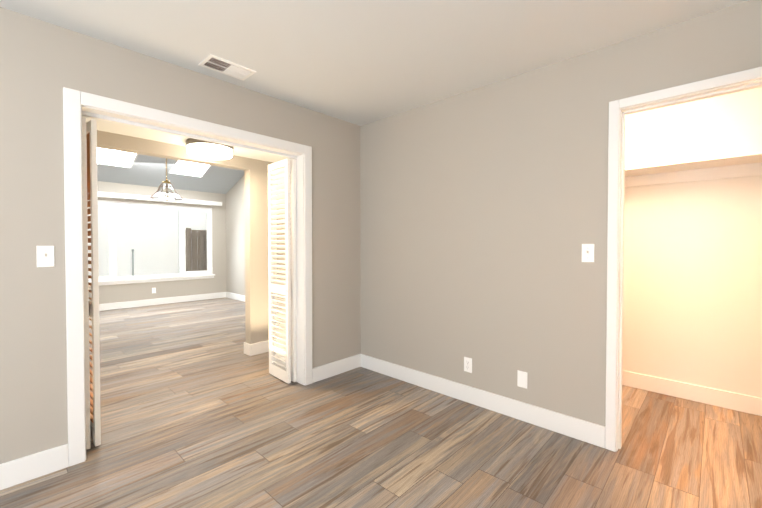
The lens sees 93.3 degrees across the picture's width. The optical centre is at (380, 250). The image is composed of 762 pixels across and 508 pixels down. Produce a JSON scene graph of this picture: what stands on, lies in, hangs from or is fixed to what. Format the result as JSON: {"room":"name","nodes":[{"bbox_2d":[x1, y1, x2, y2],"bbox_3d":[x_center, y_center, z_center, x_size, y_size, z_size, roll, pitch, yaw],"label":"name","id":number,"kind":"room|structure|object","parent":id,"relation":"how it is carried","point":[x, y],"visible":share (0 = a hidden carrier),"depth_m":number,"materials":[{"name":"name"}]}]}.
{"room":"empty bedroom","nodes":[
{"label":"empty bedroom","id":0,"kind":"room"},
{"bbox_2d":[88,181,225,303],"bbox_3d":[-4.784,-0.224,7.299,0.120,2.700,3.240,1,1,43],"label":"wall","id":1,"kind":"structure","parent":0,"point":[134,291],"depth_m":7.71,"materials":[{"name":"beige paint"}]},
{"bbox_2d":[88,200,211,280],"bbox_3d":[-4.732,-0.190,7.343,0.067,1.510,2.475,1,1,43],"label":"window","id":2,"kind":"structure","parent":1,"relation":"in","point":[113,250],"depth_m":7.44,"materials":[{"name":"white plastic"}]},
{"bbox_2d":[88,200,214,285],"bbox_3d":[-4.689,-0.147,7.304,0.075,1.595,2.555,1,1,43],"label":"window trim","id":3,"kind":"structure","parent":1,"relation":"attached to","point":[139,280],"depth_m":7.42,"materials":[{"name":"white paint"}]},
{"bbox_2d":[98,191,221,205],"bbox_3d":[-4.745,-1.042,7.160,0.110,0.090,3.110,1,1,43],"label":"valance box","id":4,"kind":"object","parent":1,"relation":"attached to","point":[143,197],"visible":0.54,"depth_m":7.17,"materials":[{"name":"white paint"}]},
{"bbox_2d":[99,292,225,310],"bbox_3d":[-4.735,1.062,7.274,0.016,0.130,3.240,1,1,43],"label":"baseboard","id":5,"kind":"structure","parent":1,"relation":"attached to","point":[131,304],"depth_m":7.42,"materials":[{"name":"white paint"}]},
{"bbox_2d":[97,154,243,193],"bbox_3d":[-3.064,-2.146,5.662,5.218,1.960,3.480,1,1,43],"label":"ceiling","id":6,"kind":"structure","parent":0,"point":[145,170],"depth_m":7.10,"materials":[{"name":"grey paint"}]},
{"bbox_2d":[97,148,137,167],"bbox_3d":[-4.548,-1.590,6.119,0.574,0.223,0.620,1,1,43],"label":"skylight","id":7,"kind":"object","parent":6,"relation":"in","point":[108,157],"visible":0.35,"depth_m":6.18,"materials":[{"name":"white glass"}]},
{"bbox_2d":[150,158,182,200],"bbox_3d":[-3.415,-1.397,5.728,0.444,1.226,0.444,1,1,43],"label":"pendant lamp","id":8,"kind":"object","parent":6,"relation":"hanging from","point":[166,191],"visible":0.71,"depth_m":5.67,"materials":[{"name":"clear glass"}]},
{"bbox_2d":[168,160,211,177],"bbox_3d":[-3.708,-1.604,7.018,0.574,0.223,0.620,1,1,43],"label":"skylight","id":9,"kind":"object","parent":6,"relation":"in","point":[179,167],"visible":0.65,"depth_m":7.04,"materials":[{"name":"white glass"}]},
{"bbox_2d":[97,130,249,170],"bbox_3d":[-2.007,-1.927,3.475,0.120,2.070,1.480,1,1,43],"label":"header beam","id":10,"kind":"structure","parent":0,"point":[119,142],"depth_m":3.34,"materials":[{"name":"beige paint"}]},
{"bbox_2d":[0,7,360,463],"bbox_3d":[-1.797,-0.009,2.046,0.120,2.440,4.770,1,1,43],"label":"wall","id":11,"kind":"structure","parent":0,"point":[38,67],"depth_m":1.98,"materials":[{"name":"beige paint"}]},
{"bbox_2d":[0,444,67,489],"bbox_3d":[-2.522,1.161,1.188,0.016,0.130,2.260,1,1,43],"label":"baseboard","id":12,"kind":"structure","parent":11,"relation":"attached to","point":[28,468],"depth_m":1.91,"materials":[{"name":"white paint"}]},
{"bbox_2d":[36,246,54,266],"bbox_3d":[-1.804,0.033,1.937,0.020,0.115,0.070,1,1,43],"label":"switch plate","id":13,"kind":"object","parent":11,"relation":"attached to","point":[45,256],"visible":1,"depth_m":1.94,"materials":[{"name":"white plastic"}]},
{"bbox_2d":[82,117,100,449],"bbox_3d":[-1.886,0.203,2.294,0.378,1.989,0.084,1,1,43],"label":"bifold door","id":14,"kind":"structure","parent":11,"relation":"in","point":[90,193],"depth_m":2.18,"materials":[{"name":"white paint"}]},
{"bbox_2d":[63,87,311,466],"bbox_3d":[-1.234,0.147,2.651,0.154,2.110,1.660,1,1,43],"label":"door frame","id":15,"kind":"structure","parent":11,"relation":"attached to","point":[74,100],"depth_m":2.15,"materials":[{"name":"white paint"}]},
{"bbox_2d":[268,158,296,383],"bbox_3d":[-0.930,0.186,3.318,0.378,1.989,0.104,1,1,43],"label":"bifold door","id":16,"kind":"structure","parent":11,"relation":"in","point":[282,338],"depth_m":3.26,"materials":[{"name":"white paint"}]},
{"bbox_2d":[312,354,360,382],"bbox_3d":[-0.410,1.124,3.451,0.016,0.130,0.610,1,1,43],"label":"baseboard","id":17,"kind":"structure","parent":11,"relation":"attached to","point":[325,371],"depth_m":3.42,"materials":[{"name":"white paint"}]},
{"bbox_2d":[82,116,294,162],"bbox_3d":[-1.214,-1.064,3.584,1.150,0.100,6.240,1,1,43],"label":"ceiling","id":18,"kind":"structure","parent":0,"point":[118,128],"depth_m":3.19,"materials":[{"name":"white paint"}]},
{"bbox_2d":[186,138,233,159],"bbox_3d":[-1.623,-0.956,3.420,0.410,0.110,0.410,1,1,43],"label":"flush-mount light","id":19,"kind":"object","parent":18,"relation":"attached to","point":[204,149],"visible":0.94,"depth_m":3.30,"materials":[{"name":"white glass"}]},
{"bbox_2d":[226,175,244,295],"bbox_3d":[-1.993,-0.944,6.981,4.620,4.150,0.120,1,1,43],"label":"wall","id":20,"kind":"structure","parent":0,"point":[235,238],"depth_m":8.09,"materials":[{"name":"beige paint"}]},
{"bbox_2d":[226,292,244,301],"bbox_3d":[-1.990,1.067,6.917,4.484,0.130,0.016,1,1,43],"label":"baseboard","id":21,"kind":"structure","parent":20,"relation":"attached to","point":[235,296],"depth_m":8.11,"materials":[{"name":"white paint"}]},
{"bbox_2d":[244,158,290,343],"bbox_3d":[-0.482,-0.914,5.126,0.120,4.150,2.990,1,1,43],"label":"wall","id":22,"kind":"structure","parent":0,"point":[256,262],"depth_m":4.08,"materials":[{"name":"beige paint"}]},
{"bbox_2d":[244,342,250,355],"bbox_3d":[-1.502,1.114,4.055,0.136,0.130,0.016,1,1,43],"label":"baseboard","id":23,"kind":"structure","parent":22,"relation":"attached to","point":[247,348],"depth_m":4.04,"materials":[{"name":"white paint"}]},
{"bbox_2d":[251,340,268,355],"bbox_3d":[-0.473,1.097,5.069,0.016,0.130,2.870,1,1,43],"label":"baseboard","id":24,"kind":"structure","parent":22,"relation":"attached to","point":[259,347],"depth_m":4.09,"materials":[{"name":"white paint"}]},
{"bbox_2d":[0,0,748,125],"bbox_3d":[0.055,-1.264,1.152,4.020,0.100,6.020,1,1,43],"label":"ceiling","id":25,"kind":"structure","parent":0,"point":[360,62],"depth_m":2.07,"materials":[{"name":"white paint"}]},
{"bbox_2d":[198,54,255,80],"bbox_3d":[-1.037,-1.229,2.438,0.190,0.011,0.310,1,1,43],"label":"ceiling vent","id":26,"kind":"object","parent":25,"relation":"in","point":[223,66],"visible":1,"depth_m":2.42,"materials":[{"name":"white plastic"}]},
{"bbox_2d":[0,297,761,507],"bbox_3d":[-1.796,1.217,3.548,10.300,0.060,7.300,1,1,43],"label":"floor","id":27,"kind":"structure","parent":0,"point":[199,408],"depth_m":2.23,"materials":[{"name":"wood"}]},
{"bbox_2d":[360,0,761,426],"bbox_3d":[0.911,-0.019,2.698,3.190,2.440,0.120,1,1,43],"label":"wall","id":28,"kind":"structure","parent":0,"point":[484,213],"depth_m":2.58,"materials":[{"name":"beige paint"}]},
{"bbox_2d":[464,357,471,372],"bbox_3d":[0.685,0.904,2.836,0.070,0.115,0.009,1,1,43],"label":"outlet","id":29,"kind":"object","parent":28,"relation":"attached to","point":[467,364],"visible":1,"depth_m":2.83,"materials":[{"name":"white plastic"}]},
{"bbox_2d":[361,354,604,447],"bbox_3d":[0.584,1.132,2.929,2.150,0.130,0.016,1,1,43],"label":"baseboard","id":30,"kind":"structure","parent":28,"relation":"attached to","point":[580,429],"depth_m":2.65,"materials":[{"name":"white paint"}]},
{"bbox_2d":[517,370,526,388],"bbox_3d":[0.999,0.914,2.544,0.070,0.115,0.008,1,1,43],"label":"electrical outlet plate","id":31,"kind":"object","parent":28,"relation":"attached to","point":[522,379],"visible":1,"depth_m":2.54,"materials":[{"name":"white plastic"}]},
{"bbox_2d":[582,244,593,261],"bbox_3d":[1.291,0.018,2.249,0.070,0.115,0.020,1,1,43],"label":"switch plate","id":32,"kind":"object","parent":28,"relation":"attached to","point":[587,252],"visible":1,"depth_m":2.25,"materials":[{"name":"white plastic"}]},
{"bbox_2d":[605,67,761,451],"bbox_3d":[1.761,0.184,1.908,0.865,2.060,0.120,1,1,43],"label":"door frame","id":33,"kind":"structure","parent":28,"relation":"attached to","point":[735,88],"depth_m":2.15,"materials":[{"name":"white paint"}]},
{"bbox_2d":[622,87,761,397],"bbox_3d":[2.261,-0.026,3.148,2.990,2.440,0.120,1,1,43],"label":"wall","id":34,"kind":"structure","parent":0,"point":[692,295],"depth_m":2.85,"materials":[{"name":"white paint"}]},
{"bbox_2d":[622,370,761,415],"bbox_3d":[2.215,1.129,3.117,2.750,0.130,0.016,1,1,43],"label":"baseboard","id":35,"kind":"structure","parent":34,"relation":"attached to","point":[726,399],"depth_m":2.85,"materials":[{"name":"white paint"}]},
{"bbox_2d":[624,151,761,187],"bbox_3d":[2.097,-0.603,2.963,2.750,0.110,0.360,1,1,43],"label":"closet shelf","id":36,"kind":"object","parent":34,"relation":"attached to","point":[731,166],"visible":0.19,"depth_m":2.75,"materials":[{"name":"white paint"}]},
{"label":"outside","id":37,"kind":"structure","parent":0,"visible":0},
{"bbox_3d":[-5.691,1.439,8.077,2.230,0.050,10.000,1,1,43],"label":"ground","id":38,"kind":"structure","parent":37,"visible":0},
{"bbox_2d":[132,249,133,275],"bbox_3d":[-6.097,0.688,8.854,0.053,1.425,0.056,1,1,43],"label":"pipe","id":39,"kind":"object","parent":38,"relation":"on","point":[133,262],"depth_m":8.84,"materials":[{"name":"grey"}]},
{"bbox_2d":[87,205,206,276],"bbox_3d":[-6.434,-0.997,8.730,0.200,4.800,10.000,1,1,43],"label":"wall","id":40,"kind":"structure","parent":38,"relation":"on","point":[151,267],"depth_m":9.09,"materials":[{"name":"white paint"}]},
{"bbox_2d":[185,228,206,270],"bbox_3d":[-4.197,0.403,9.925,0.110,1.960,2.165,1,1,43],"label":"fence","id":41,"kind":"object","parent":38,"relation":"on","point":[200,250],"depth_m":9.33,"materials":[{"name":"brown wood"}]}
]}

